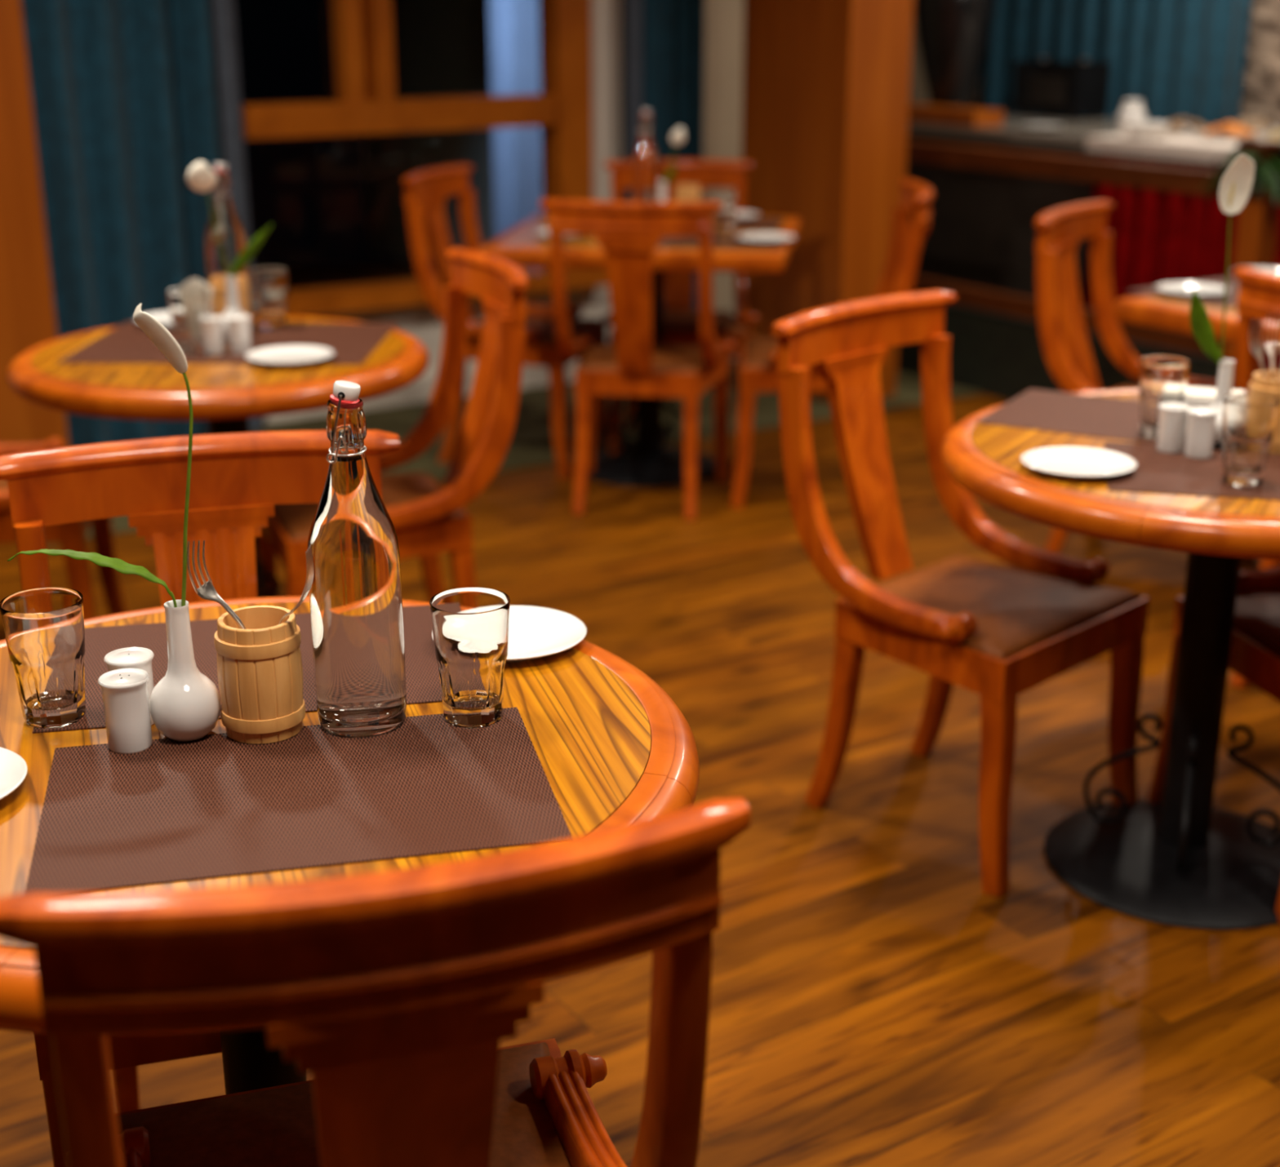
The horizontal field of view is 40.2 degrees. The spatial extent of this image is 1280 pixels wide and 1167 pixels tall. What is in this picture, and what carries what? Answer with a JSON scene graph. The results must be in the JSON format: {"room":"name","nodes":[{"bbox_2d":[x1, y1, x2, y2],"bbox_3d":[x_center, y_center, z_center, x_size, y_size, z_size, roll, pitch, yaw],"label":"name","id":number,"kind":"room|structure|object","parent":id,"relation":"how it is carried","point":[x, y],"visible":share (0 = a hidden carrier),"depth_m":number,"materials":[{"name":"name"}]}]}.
{"room":"restaurant dining room","nodes":[
{"label":"restaurant dining room","id":0,"kind":"room"},
{"bbox_2d":[0,0,68,447],"bbox_3d":[-2.233,-1.590,5.063,0.820,2.660,0.250,-12,22,-31],"label":"pillar","id":1,"kind":"structure","parent":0,"point":[27,313],"depth_m":5.33,"materials":[{"name":"brown wood"}]},
{"bbox_2d":[363,0,495,269],"bbox_3d":[-0.494,-2.725,8.421,0.160,2.660,3.800,-12,22,-31],"label":"window","id":2,"kind":"structure","parent":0,"point":[442,47],"depth_m":9.30,"materials":[{"name":"glass"}]},
{"bbox_2d":[305,0,621,375],"bbox_3d":[-1.573,-1.806,5.700,5.100,2.660,0.161,-12,22,-31],"label":"wall","id":3,"kind":"structure","parent":0,"point":[420,322],"depth_m":6.55,"materials":[{"name":"paint"}]},
{"bbox_2d":[263,359,578,423],"bbox_3d":[-1.145,-0.647,6.269,2.200,0.100,0.020,-12,22,-31],"label":"baseboard","id":4,"kind":"structure","parent":3,"relation":"attached to","point":[420,390],"depth_m":6.46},
{"bbox_2d":[241,0,608,316],"bbox_3d":[-0.833,-1.900,6.073,1.600,1.840,0.175,-12,22,-31],"label":"window","id":5,"kind":"structure","parent":3,"relation":"in","point":[366,102],"depth_m":6.22,"materials":[{"name":"brown wood"}]},
{"bbox_2d":[20,0,264,446],"bbox_3d":[-1.571,-1.623,5.468,0.700,2.438,0.148,-12,22,-31],"label":"curtain","id":6,"kind":"object","parent":5,"relation":"hanging from","point":[127,96],"visible":0.54,"depth_m":5.54,"materials":[{"name":"teal fabric"}]},
{"bbox_2d":[621,0,626,201],"bbox_3d":[0.060,-1.914,6.721,0.350,2.210,0.120,-12,22,-31],"label":"window","id":7,"kind":"structure","parent":3,"relation":"in","point":[624,82],"depth_m":6.60,"materials":[{"name":"clear glass"}]},
{"bbox_2d":[626,0,704,311],"bbox_3d":[0.098,-1.997,6.572,0.340,2.438,0.061,-12,22,-31],"label":"curtain","id":8,"kind":"object","parent":7,"relation":"hanging from","point":[665,38],"visible":0.33,"depth_m":6.60,"materials":[{"name":"teal fabric"}]},
{"bbox_2d":[702,0,744,361],"bbox_3d":[0.331,-2.167,6.765,0.290,2.660,0.030,-12,22,-31],"label":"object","id":9,"kind":"structure","parent":3,"relation":"attached to","point":[723,19],"depth_m":6.83,"materials":[{"name":"paint"}]},
{"bbox_2d":[0,265,1279,1166],"bbox_3d":[0.600,0.242,3.881,12.000,0.060,12.500,0,19,0],"label":"floor","id":10,"kind":"structure","parent":0,"point":[871,1006],"depth_m":2.92,"materials":[{"name":"brown wood"}]},
{"bbox_2d":[0,437,127,619],"bbox_3d":[-1.467,-0.242,3.811,0.566,0.916,0.504,-3,19,-9],"label":"dining chair","id":11,"kind":"object","parent":10,"relation":"on","point":[72,535],"visible":0.4,"depth_m":3.73,"materials":[{"name":"brown wood"}]},
{"bbox_2d":[0,430,399,1166],"bbox_3d":[-0.489,0.329,2.118,0.504,0.916,0.566,-5,19,-15],"label":"dining chair","id":12,"kind":"object","parent":10,"relation":"on","point":[237,480],"visible":0.18,"depth_m":2.21,"materials":[{"name":"brown wood"}]},
{"bbox_2d":[7,315,429,597],"bbox_3d":[-0.855,-0.125,3.704,0.840,0.750,0.840,13,22,33],"label":"round table","id":13,"kind":"object","parent":10,"relation":"on","point":[225,396],"visible":0.41,"depth_m":3.32,"materials":[{"name":"brown wood"}]},
{"bbox_2d":[55,321,257,364],"bbox_3d":[-0.995,-0.506,3.660,0.300,0.002,0.450,1,19,2],"label":"placemat","id":14,"kind":"object","parent":13,"relation":"on","point":[127,343],"visible":0.57,"depth_m":3.56,"materials":[{"name":"fabric"}]},
{"bbox_2d":[167,286,208,354],"bbox_3d":[-0.909,-0.531,3.536,0.079,0.125,0.079,-8,20,-22],"label":"tumbler","id":15,"kind":"object","parent":14,"relation":"on","point":[188,305],"visible":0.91,"depth_m":3.51,"materials":[{"name":"clear glass"}]},
{"bbox_2d":[199,315,224,355],"bbox_3d":[-0.862,-0.501,3.530,0.048,0.072,0.048,0,19,0],"label":"shaker","id":16,"kind":"object","parent":14,"relation":"on","point":[211,326],"visible":1,"depth_m":3.52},
{"bbox_2d":[205,163,252,319],"bbox_3d":[-0.901,-0.739,3.808,0.089,0.345,0.089,-10,21,-27],"label":"water bottle","id":17,"kind":"object","parent":14,"relation":"on","point":[231,234],"visible":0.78,"depth_m":3.77,"materials":[{"name":"clear glass"}]},
{"bbox_2d":[208,275,251,324],"bbox_3d":[-0.875,-0.596,3.740,0.083,0.118,0.083,-6,19,-16],"label":"holder","id":18,"kind":"object","parent":14,"relation":"on","point":[218,283],"visible":0.52,"depth_m":3.71,"materials":[{"name":"brown wood"}]},
{"bbox_2d":[221,275,251,342],"bbox_3d":[-0.846,-0.571,3.638,0.068,0.136,0.068,0,19,0],"label":"bud vase","id":19,"kind":"object","parent":13,"relation":"on","point":[233,308],"visible":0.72,"depth_m":3.62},
{"bbox_2d":[186,161,231,276],"bbox_3d":[-0.880,-0.726,3.575,0.074,0.269,0.024,0,19,0],"label":"flower","id":20,"kind":"object","parent":19,"relation":"in","point":[200,177],"visible":1,"depth_m":3.54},
{"bbox_2d":[230,222,273,276],"bbox_3d":[-0.799,-0.676,3.606,0.097,0.134,0.009,0,19,0],"label":"leaf","id":21,"kind":"object","parent":19,"relation":"in","point":[250,251],"visible":1,"depth_m":3.60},
{"bbox_2d":[208,322,398,364],"bbox_3d":[-0.690,-0.503,3.651,0.300,0.002,0.450,1,19,2],"label":"placemat","id":22,"kind":"object","parent":13,"relation":"on","point":[352,344],"visible":0.71,"depth_m":3.68,"materials":[{"name":"fabric"}]},
{"bbox_2d":[226,315,251,354],"bbox_3d":[-0.808,-0.503,3.537,0.048,0.072,0.048,0,19,0],"label":"shaker","id":23,"kind":"object","parent":22,"relation":"on","point":[239,328],"visible":0.99,"depth_m":3.52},
{"bbox_2d":[249,266,287,329],"bbox_3d":[-0.800,-0.617,3.792,0.079,0.125,0.079,-8,20,-22],"label":"tumbler","id":24,"kind":"object","parent":22,"relation":"on","point":[269,284],"visible":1,"depth_m":3.77,"materials":[{"name":"clear glass"}]},
{"bbox_2d":[245,345,333,367],"bbox_3d":[-0.691,-0.447,3.458,0.172,0.015,0.172,0,19,0],"label":"plate","id":25,"kind":"object","parent":22,"relation":"on","point":[289,356],"visible":1,"depth_m":3.47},
{"bbox_2d":[0,595,699,1094],"bbox_3d":[-0.393,0.506,1.834,0.904,0.750,0.904,-6,20,-18],"label":"round table","id":26,"kind":"object","parent":10,"relation":"on","point":[613,748],"visible":0.22,"depth_m":1.70,"materials":[{"name":"brown wood"}]},
{"bbox_2d":[0,746,26,799],"bbox_3d":[-0.645,0.185,1.584,0.172,0.015,0.172,0,19,0],"label":"plate","id":27,"kind":"object","parent":26,"relation":"on","point":[13,768],"visible":1,"depth_m":1.61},
{"bbox_2d":[149,600,221,742],"bbox_3d":[-0.444,0.084,1.697,0.068,0.136,0.068,0,19,0],"label":"bud vase","id":28,"kind":"object","parent":26,"relation":"on","point":[185,704],"visible":1,"depth_m":1.68,"materials":[{"name":"ceramic"}]},
{"bbox_2d":[7,549,177,607],"bbox_3d":[-0.522,0.011,1.672,0.158,0.090,0.027,0,19,0],"label":"leaf","id":29,"kind":"object","parent":28,"relation":"in","point":[120,566],"visible":1,"depth_m":1.66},
{"bbox_2d":[133,303,193,606],"bbox_3d":[-0.436,-0.100,1.633,0.048,0.324,0.012,0,19,0],"label":"flower","id":30,"kind":"object","parent":28,"relation":"in","point":[157,333],"visible":1,"depth_m":1.60,"materials":[{"name":"plant"}]},
{"bbox_2d":[32,604,442,733],"bbox_3d":[-0.408,0.086,1.905,0.450,0.002,0.300,-4,19,-11],"label":"placemat","id":31,"kind":"object","parent":26,"relation":"on","point":[422,673],"visible":0.14,"depth_m":1.93,"materials":[{"name":"fabric"}]},
{"bbox_2d":[0,587,85,728],"bbox_3d":[-0.588,0.075,1.738,0.079,0.125,0.079,-4,19,-11],"label":"tumbler","id":32,"kind":"object","parent":31,"relation":"on","point":[44,631],"visible":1,"depth_m":1.72,"materials":[{"name":"clear glass"}]},
{"bbox_2d":[103,647,154,725],"bbox_3d":[-0.504,0.104,1.736,0.048,0.072,0.048,0,19,0],"label":"shaker","id":33,"kind":"object","parent":31,"relation":"on","point":[140,658],"visible":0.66,"depth_m":1.72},
{"bbox_2d":[25,707,572,893],"bbox_3d":[-0.311,0.190,1.597,0.450,0.002,0.300,-4,19,-12],"label":"placemat","id":34,"kind":"object","parent":26,"relation":"on","point":[214,806],"visible":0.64,"depth_m":1.57,"materials":[{"name":"fabric"}]},
{"bbox_2d":[97,668,152,754],"bbox_3d":[-0.493,0.122,1.681,0.048,0.072,0.048,0,19,0],"label":"shaker","id":35,"kind":"object","parent":34,"relation":"on","point":[125,694],"visible":1,"depth_m":1.67,"materials":[{"name":"ceramic"}]},
{"bbox_2d":[213,605,305,743],"bbox_3d":[-0.371,0.089,1.710,0.083,0.118,0.083,0,19,0],"label":"holder","id":36,"kind":"object","parent":34,"relation":"on","point":[260,668],"visible":0.98,"depth_m":1.68,"materials":[{"name":"brown wood"}]},
{"bbox_2d":[186,540,246,629],"bbox_3d":[-0.390,0.043,1.700,0.086,0.183,0.019,-4,19,-12],"label":"fork","id":37,"kind":"object","parent":36,"relation":"in","point":[206,591],"visible":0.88,"depth_m":1.68,"materials":[{"name":"metal"}]},
{"bbox_2d":[278,545,313,624],"bbox_3d":[-0.343,0.046,1.686,0.099,0.184,0.020,14,23,36],"label":"fork","id":38,"kind":"object","parent":36,"relation":"in","point":[309,561],"visible":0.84,"depth_m":1.64,"materials":[{"name":"metal"}]},
{"bbox_2d":[307,380,406,737],"bbox_3d":[-0.277,-0.026,1.693,0.089,0.345,0.089,1,19,4],"label":"water bottle","id":39,"kind":"object","parent":34,"relation":"on","point":[355,593],"visible":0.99,"depth_m":1.67,"materials":[{"name":"clear glass"}]},
{"bbox_2d":[429,587,510,728],"bbox_3d":[-0.167,0.075,1.737,0.079,0.125,0.079,-6,19,-16],"label":"tumbler","id":40,"kind":"object","parent":34,"relation":"on","point":[470,626],"visible":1,"depth_m":1.72,"materials":[{"name":"clear glass"}]},
{"bbox_2d":[431,605,586,662],"bbox_3d":[-0.146,0.060,1.960,0.172,0.015,0.172,0,19,0],"label":"plate","id":41,"kind":"object","parent":26,"relation":"on","point":[534,632],"visible":0.62,"depth_m":1.97,"materials":[{"name":"ceramic"}]},
{"bbox_2d":[0,797,751,1166],"bbox_3d":[-0.229,0.538,1.496,0.504,0.916,0.566,-6,19,-16],"label":"dining chair","id":42,"kind":"object","parent":10,"relation":"on","point":[398,992],"visible":1,"depth_m":1.15,"materials":[{"name":"brown wood"}]},
{"bbox_2d":[117,1042,571,1166],"bbox_3d":[-0.248,0.545,1.567,0.436,0.035,0.370,-6,19,-16],"label":"seat cushion","id":43,"kind":"object","parent":42,"relation":"on","point":[274,1126],"depth_m":1.64,"materials":[{"name":"brown leather"}]},
{"bbox_2d":[257,248,528,602],"bbox_3d":[-0.529,-0.210,3.712,0.566,0.916,0.504,-7,20,-20],"label":"dining chair","id":44,"kind":"object","parent":10,"relation":"on","point":[428,519],"visible":0.48,"depth_m":3.64,"materials":[{"name":"brown wood"}]},
{"bbox_2d":[273,471,466,541],"bbox_3d":[-0.592,-0.174,3.698,0.370,0.035,0.436,-7,20,-20],"label":"seat cushion","id":45,"kind":"object","parent":44,"relation":"on","point":[291,522],"depth_m":3.58,"materials":[{"name":"brown leather"}]},
{"bbox_2d":[46,360,982,545],"bbox_3d":[-0.030,-0.641,6.396,4.600,0.006,1.040,-12,22,-31],"label":"floor","id":46,"kind":"structure","parent":10,"relation":"on","point":[531,442],"depth_m":6.19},
{"bbox_2d":[401,164,609,478],"bbox_3d":[-0.426,-0.851,5.612,0.566,0.916,0.504,6,19,16],"label":"dining chair","id":47,"kind":"object","parent":46,"relation":"on","point":[426,191],"visible":0.63,"depth_m":5.52,"materials":[{"name":"brown wood"}]},
{"bbox_2d":[466,315,602,345],"bbox_3d":[-0.361,-0.817,5.603,0.370,0.035,0.436,6,19,16],"label":"seat cushion","id":48,"kind":"object","parent":47,"relation":"on","point":[544,333],"depth_m":5.55,"materials":[{"name":"brown leather"}]},
{"bbox_2d":[539,198,734,519],"bbox_3d":[0.009,-0.673,5.085,0.504,0.916,0.566,3,19,9],"label":"dining chair","id":49,"kind":"object","parent":10,"relation":"on","point":[628,233],"visible":1,"depth_m":4.89,"materials":[{"name":"brown wood"}]},
{"bbox_2d":[577,342,708,373],"bbox_3d":[0.019,-0.667,5.157,0.436,0.035,0.370,3,19,9],"label":"seat cushion","id":50,"kind":"object","parent":49,"relation":"on","point":[593,357],"depth_m":5.06,"materials":[{"name":"brown leather"}]},
{"bbox_2d":[477,212,800,488],"bbox_3d":[0.029,-0.724,5.476,0.880,0.750,0.880,3,19,8],"label":"square table","id":51,"kind":"object","parent":10,"relation":"on","point":[648,464],"visible":0.62,"depth_m":5.39,"materials":[{"name":"brown wood"}]},
{"bbox_2d":[631,109,660,201],"bbox_3d":[0.019,-1.321,5.528,0.089,0.345,0.089,-10,21,-27],"label":"water bottle","id":52,"kind":"object","parent":51,"relation":"on","point":[646,169],"visible":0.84,"depth_m":5.50,"materials":[{"name":"clear glass"}]},
{"bbox_2d":[657,234,783,249],"bbox_3d":[0.199,-1.006,5.138,0.450,0.002,0.300,3,19,8],"label":"placemat","id":53,"kind":"object","parent":51,"relation":"on","point":[667,242],"visible":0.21,"depth_m":5.06,"materials":[{"name":"fabric"}]},
{"bbox_2d":[710,195,737,242],"bbox_3d":[0.244,-1.066,5.118,0.079,0.125,0.079,-8,20,-22],"label":"tumbler","id":54,"kind":"object","parent":53,"relation":"on","point":[724,219],"visible":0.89,"depth_m":5.09,"materials":[{"name":"clear glass"}]},
{"bbox_2d":[737,232,795,244],"bbox_3d":[0.369,-1.008,5.117,0.172,0.015,0.172,0,19,0],"label":"plate","id":55,"kind":"object","parent":53,"relation":"on","point":[754,237],"visible":1,"depth_m":5.13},
{"bbox_2d":[733,217,783,231],"bbox_3d":[0.219,-1.137,5.527,0.450,0.002,0.300,3,19,8],"label":"placemat","id":56,"kind":"object","parent":51,"relation":"on","point":[753,224],"visible":0.36,"depth_m":5.49,"materials":[{"name":"fabric"}]},
{"bbox_2d":[674,184,700,201],"bbox_3d":[0.149,-1.194,5.508,0.083,0.118,0.083,-6,19,-16],"label":"holder","id":57,"kind":"object","parent":56,"relation":"on","point":[682,193],"visible":0.51,"depth_m":5.47,"materials":[{"name":"brown wood"}]},
{"bbox_2d":[601,159,758,462],"bbox_3d":[0.129,-0.905,5.772,0.504,0.916,0.566,0,19,0],"label":"dining chair","id":58,"kind":"object","parent":10,"relation":"on","point":[681,324],"visible":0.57,"depth_m":5.84,"materials":[{"name":"brown wood"}]},
{"bbox_2d":[612,311,749,333],"bbox_3d":[0.129,-0.856,5.716,0.436,0.035,0.370,0,19,0],"label":"seat cushion","id":59,"kind":"object","parent":58,"relation":"on","point":[673,322],"depth_m":5.61,"materials":[{"name":"brown leather"}]},
{"bbox_2d":[730,178,933,509],"bbox_3d":[0.564,-0.716,5.210,0.566,0.916,0.504,1,19,4],"label":"dining chair","id":60,"kind":"object","parent":10,"relation":"on","point":[757,371],"visible":0.33,"depth_m":5.07,"materials":[{"name":"brown wood"}]},
{"bbox_2d":[743,337,777,368],"bbox_3d":[0.496,-0.690,5.224,0.370,0.035,0.436,1,19,4],"label":"seat cushion","id":61,"kind":"object","parent":60,"relation":"on","point":[757,351],"depth_m":5.18,"materials":[{"name":"brown leather"}]},
{"bbox_2d":[771,289,1149,897],"bbox_3d":[0.563,-0.015,3.132,0.566,0.916,0.504,18,26,42],"label":"dining chair","id":62,"kind":"object","parent":10,"relation":"on","point":[997,633],"visible":0.98,"depth_m":3.11,"materials":[{"name":"brown wood"}]},
{"bbox_2d":[841,555,1142,660],"bbox_3d":[0.611,0.028,3.096,0.370,0.035,0.436,18,26,42],"label":"seat cushion","id":63,"kind":"object","parent":62,"relation":"on","point":[1044,608],"depth_m":3.04,"materials":[{"name":"brown leather"}]},
{"bbox_2d":[896,303,1218,401],"bbox_3d":[1.499,-0.800,6.402,0.140,0.300,1.700,-12,22,-31],"label":"counter base","id":64,"kind":"object","parent":10,"relation":"on","point":[993,354],"visible":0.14,"depth_m":6.48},
{"bbox_2d":[905,111,1213,306],"bbox_3d":[1.549,-1.553,7.655,0.860,0.925,1.800,-12,22,-31],"label":"counter","id":65,"kind":"object","parent":10,"relation":"on","point":[982,233],"depth_m":7.16,"materials":[{"name":"grey stone"}]},
{"bbox_2d":[914,0,997,107],"bbox_3d":[1.341,-2.344,7.473,0.350,0.690,0.350,-12,22,-31],"label":"urn","id":66,"kind":"object","parent":65,"relation":"on","point":[953,37],"visible":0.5,"depth_m":7.38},
{"bbox_2d":[908,103,1004,126],"bbox_3d":[1.280,-1.964,7.332,0.160,0.060,0.520,-12,22,-31],"label":"board","id":67,"kind":"object","parent":65,"relation":"on","point":[930,113],"visible":0.79,"depth_m":7.19,"materials":[{"name":"brown wood"}]},
{"bbox_2d":[907,111,1213,148],"bbox_3d":[1.549,-1.972,7.514,0.860,0.040,1.800,-12,22,-31],"label":"countertop","id":68,"kind":"structure","parent":65,"relation":"on","point":[1074,133],"depth_m":7.06,"materials":[{"name":"grey stone"}]},
{"bbox_2d":[1011,56,1111,119],"bbox_3d":[1.825,-2.155,7.598,0.205,0.250,0.380,-12,22,-31],"label":"microwave","id":69,"kind":"object","parent":65,"relation":"on","point":[1043,86],"visible":1,"depth_m":7.49,"materials":[{"name":"metal"}]},
{"bbox_2d":[906,139,1279,382],"bbox_3d":[1.449,-1.073,6.274,0.090,0.900,1.862,-12,22,-31],"label":"counter","id":70,"kind":"object","parent":10,"relation":"on","point":[1259,219],"visible":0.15,"depth_m":5.92,"materials":[{"name":"brown wood"}]},
{"bbox_2d":[1193,141,1279,205],"bbox_3d":[1.958,-1.264,5.449,0.333,0.213,0.404,-12,22,-31],"label":"potted plant","id":71,"kind":"object","parent":70,"relation":"on","point":[1265,155],"visible":0.86,"depth_m":5.36,"materials":[{"name":"green plant"}]},
{"bbox_2d":[941,389,1279,930],"bbox_3d":[0.944,0.133,2.936,0.904,0.750,0.904,10,21,27],"label":"round table","id":72,"kind":"object","parent":10,"relation":"on","point":[1185,861],"visible":0.86,"depth_m":2.89,"materials":[{"name":"brown wood"}]},
{"bbox_2d":[1021,446,1137,479],"bbox_3d":[0.669,-0.181,2.671,0.172,0.015,0.172,0,19,0],"label":"plate","id":73,"kind":"object","parent":72,"relation":"on","point":[1064,462],"visible":1,"depth_m":2.68,"materials":[{"name":"ceramic"}]},
{"bbox_2d":[974,388,1222,450],"bbox_3d":[0.838,-0.280,2.985,0.450,0.002,0.300,10,21,28],"label":"placemat","id":74,"kind":"object","parent":72,"relation":"on","point":[1090,415],"visible":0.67,"depth_m":3.01,"materials":[{"name":"fabric"}]},
{"bbox_2d":[1138,355,1190,439],"bbox_3d":[0.850,-0.302,2.852,0.079,0.125,0.079,0,19,0],"label":"tumbler","id":75,"kind":"object","parent":74,"relation":"on","point":[1162,379],"visible":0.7,"depth_m":2.82,"materials":[{"name":"clear glass"}]},
{"bbox_2d":[1182,386,1244,433],"bbox_3d":[0.935,-0.287,2.906,0.135,0.064,0.075,7,20,19],"label":"napkin holder","id":76,"kind":"object","parent":74,"relation":"on","point":[1203,397],"visible":0.14,"depth_m":2.88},
{"bbox_2d":[1208,359,1235,446],"bbox_3d":[0.932,-0.289,2.798,0.068,0.136,0.068,0,19,0],"label":"bud vase","id":77,"kind":"object","parent":74,"relation":"on","point":[1225,375],"visible":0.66,"depth_m":2.78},
{"bbox_2d":[1189,289,1223,367],"bbox_3d":[0.897,-0.396,2.767,0.063,0.139,0.011,0,19,0],"label":"leaf","id":78,"kind":"object","parent":77,"relation":"in","point":[1201,325],"visible":1,"depth_m":2.76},
{"bbox_2d":[1218,154,1254,361],"bbox_3d":[0.916,-0.489,2.735,0.052,0.356,0.021,0,19,0],"label":"flower","id":79,"kind":"object","parent":77,"relation":"in","point":[1235,188],"visible":1,"depth_m":2.70,"materials":[{"name":"plant"}]},
{"bbox_2d":[1103,440,1279,500],"bbox_3d":[0.938,-0.168,2.653,0.450,0.002,0.300,4,19,12],"label":"placemat","id":80,"kind":"object","parent":72,"relation":"on","point":[1156,471],"visible":0.67,"depth_m":2.63,"materials":[{"name":"fabric"}]},
{"bbox_2d":[1156,403,1189,453],"bbox_3d":[0.843,-0.247,2.772,0.048,0.072,0.048,0,19,0],"label":"shaker","id":81,"kind":"object","parent":80,"relation":"on","point":[1172,420],"visible":1,"depth_m":2.76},
{"bbox_2d":[1184,407,1218,457],"bbox_3d":[0.878,-0.236,2.741,0.048,0.072,0.048,0,19,0],"label":"shaker","id":82,"kind":"object","parent":80,"relation":"on","point":[1201,424],"visible":1,"depth_m":2.73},
{"bbox_2d":[1222,393,1279,486],"bbox_3d":[0.896,-0.211,2.583,0.079,0.125,0.079,-2,19,-5],"label":"tumbler","id":83,"kind":"object","parent":80,"relation":"on","point":[1248,420],"visible":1,"depth_m":2.56,"materials":[{"name":"clear glass"}]},
{"bbox_2d":[1248,371,1279,453],"bbox_3d":[1.005,-0.272,2.774,0.083,0.118,0.083,-6,19,-16],"label":"holder","id":84,"kind":"object","parent":72,"relation":"on","point":[1259,385],"visible":0.44,"depth_m":2.74,"materials":[{"name":"brown wood"}]},
{"bbox_2d":[979,0,1250,126],"bbox_3d":[2.016,-2.346,7.601,0.072,2.438,1.510,-12,22,-31],"label":"curtain","id":85,"kind":"object","parent":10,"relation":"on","point":[1180,58],"visible":0.31,"depth_m":7.43,"materials":[{"name":"teal fabric"}]},
{"bbox_2d":[1034,200,1235,555],"bbox_3d":[1.312,-0.497,4.558,0.566,0.916,0.504,12,22,31],"label":"dining chair","id":86,"kind":"object","parent":10,"relation":"on","point":[1062,328],"visible":0.38,"depth_m":4.59,"materials":[{"name":"brown wood"}]},
{"bbox_2d":[1085,133,1279,371],"bbox_3d":[2.401,-1.121,6.352,0.808,0.920,1.420,-12,22,-31],"label":"buffet table","id":87,"kind":"object","parent":10,"relation":"on","point":[1160,237],"visible":0.34,"depth_m":6.38,"materials":[{"name":"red fabric"}]},
{"bbox_2d":[1116,99,1146,134],"bbox_3d":[1.865,-1.771,6.641,0.104,0.125,0.104,0,19,0],"label":"jug","id":88,"kind":"object","parent":87,"relation":"on","point":[1132,110],"visible":0.8,"depth_m":6.60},
{"bbox_2d":[1124,121,1170,138],"bbox_3d":[1.880,-1.682,6.492,0.170,0.052,0.170,0,19,0],"label":"bowl","id":89,"kind":"object","parent":87,"relation":"on","point":[1143,130],"visible":1,"depth_m":6.45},
{"bbox_2d":[1164,116,1209,133],"bbox_3d":[2.077,-1.752,6.691,0.244,0.062,0.244,-12,22,-31],"label":"platter","id":90,"kind":"object","parent":87,"relation":"on","point":[1176,126],"visible":0.68,"depth_m":6.66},
{"bbox_2d":[1194,121,1263,139],"bbox_3d":[2.171,-1.670,6.450,0.244,0.063,0.244,-12,22,-31],"label":"platter","id":91,"kind":"object","parent":87,"relation":"on","point":[1228,131],"visible":1,"depth_m":6.40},
{"bbox_2d":[1233,117,1279,133],"bbox_3d":[2.337,-1.753,6.694,0.244,0.059,0.244,-12,22,-31],"label":"platter","id":92,"kind":"object","parent":87,"relation":"on","point":[1256,126],"visible":0.73,"depth_m":6.65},
{"bbox_2d":[1114,294,1279,351],"bbox_3d":[1.730,-0.287,4.178,0.860,0.750,0.860,-12,22,-31],"label":"square table","id":93,"kind":"object","parent":10,"relation":"on","point":[1148,310],"visible":0.23,"depth_m":4.06,"materials":[{"name":"brown wood"}]},
{"bbox_2d":[1126,276,1239,307],"bbox_3d":[1.459,-0.716,4.276,0.450,0.002,0.300,-12,22,-31],"label":"placemat","id":94,"kind":"object","parent":93,"relation":"on","point":[1233,283],"visible":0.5,"depth_m":4.23,"materials":[{"name":"fabric"}]},
{"bbox_2d":[1155,282,1230,297],"bbox_3d":[1.330,-0.705,4.216,0.172,0.015,0.172,0,19,0],"label":"plate","id":95,"kind":"object","parent":94,"relation":"on","point":[1185,290],"visible":0.98,"depth_m":4.24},
{"bbox_2d":[1146,567,1279,924],"bbox_3d":[1.266,0.041,2.965,0.566,0.916,0.504,-4,19,-13],"label":"dining chair","id":96,"kind":"object","parent":10,"relation":"on","point":[1255,653],"visible":0.56,"depth_m":2.99,"materials":[{"name":"brown wood"}]},
{"bbox_2d":[1233,590,1279,656],"bbox_3d":[1.200,0.074,2.959,0.370,0.035,0.436,-4,19,-13],"label":"seat cushion","id":97,"kind":"object","parent":96,"relation":"on","point":[1256,624],"depth_m":2.96,"materials":[{"name":"brown leather"}]},
{"bbox_2d":[1230,267,1279,688],"bbox_3d":[1.543,-0.189,3.644,0.566,0.916,0.504,-12,22,-31],"label":"dining chair","id":98,"kind":"object","parent":10,"relation":"on","point":[1259,291],"visible":0.36,"depth_m":3.56,"materials":[{"name":"brown wood"}]},
{"bbox_2d":[741,0,913,402],"bbox_3d":[0.672,-2.018,6.323,0.280,2.660,0.620,-12,22,-31],"label":"pillar","id":99,"kind":"structure","parent":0,"point":[826,83],"depth_m":6.29,"materials":[{"name":"brown wood"}]},
{"bbox_2d":[908,0,981,108],"bbox_3d":[2.963,-2.090,6.531,0.142,2.660,7.800,-12,22,-31],"label":"wall","id":100,"kind":"structure","parent":0,"point":[918,94],"depth_m":8.78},
{"bbox_2d":[1237,0,1279,128],"bbox_3d":[3.417,-1.815,5.714,0.050,2.660,3.600,-12,22,-31],"label":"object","id":101,"kind":"structure","parent":100,"relation":"attached to","point":[1260,98],"depth_m":7.04,"materials":[{"name":"stone"}]},
{"label":"outside","id":102,"kind":"structure","parent":0,"visible":0},
{"bbox_2d":[488,0,542,268],"bbox_3d":[-0.242,-2.255,7.746,0.840,2.200,0.200,-12,22,-31],"label":"curtain","id":103,"kind":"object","parent":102,"point":[514,24],"depth_m":7.55,"materials":[{"name":"fabric"}]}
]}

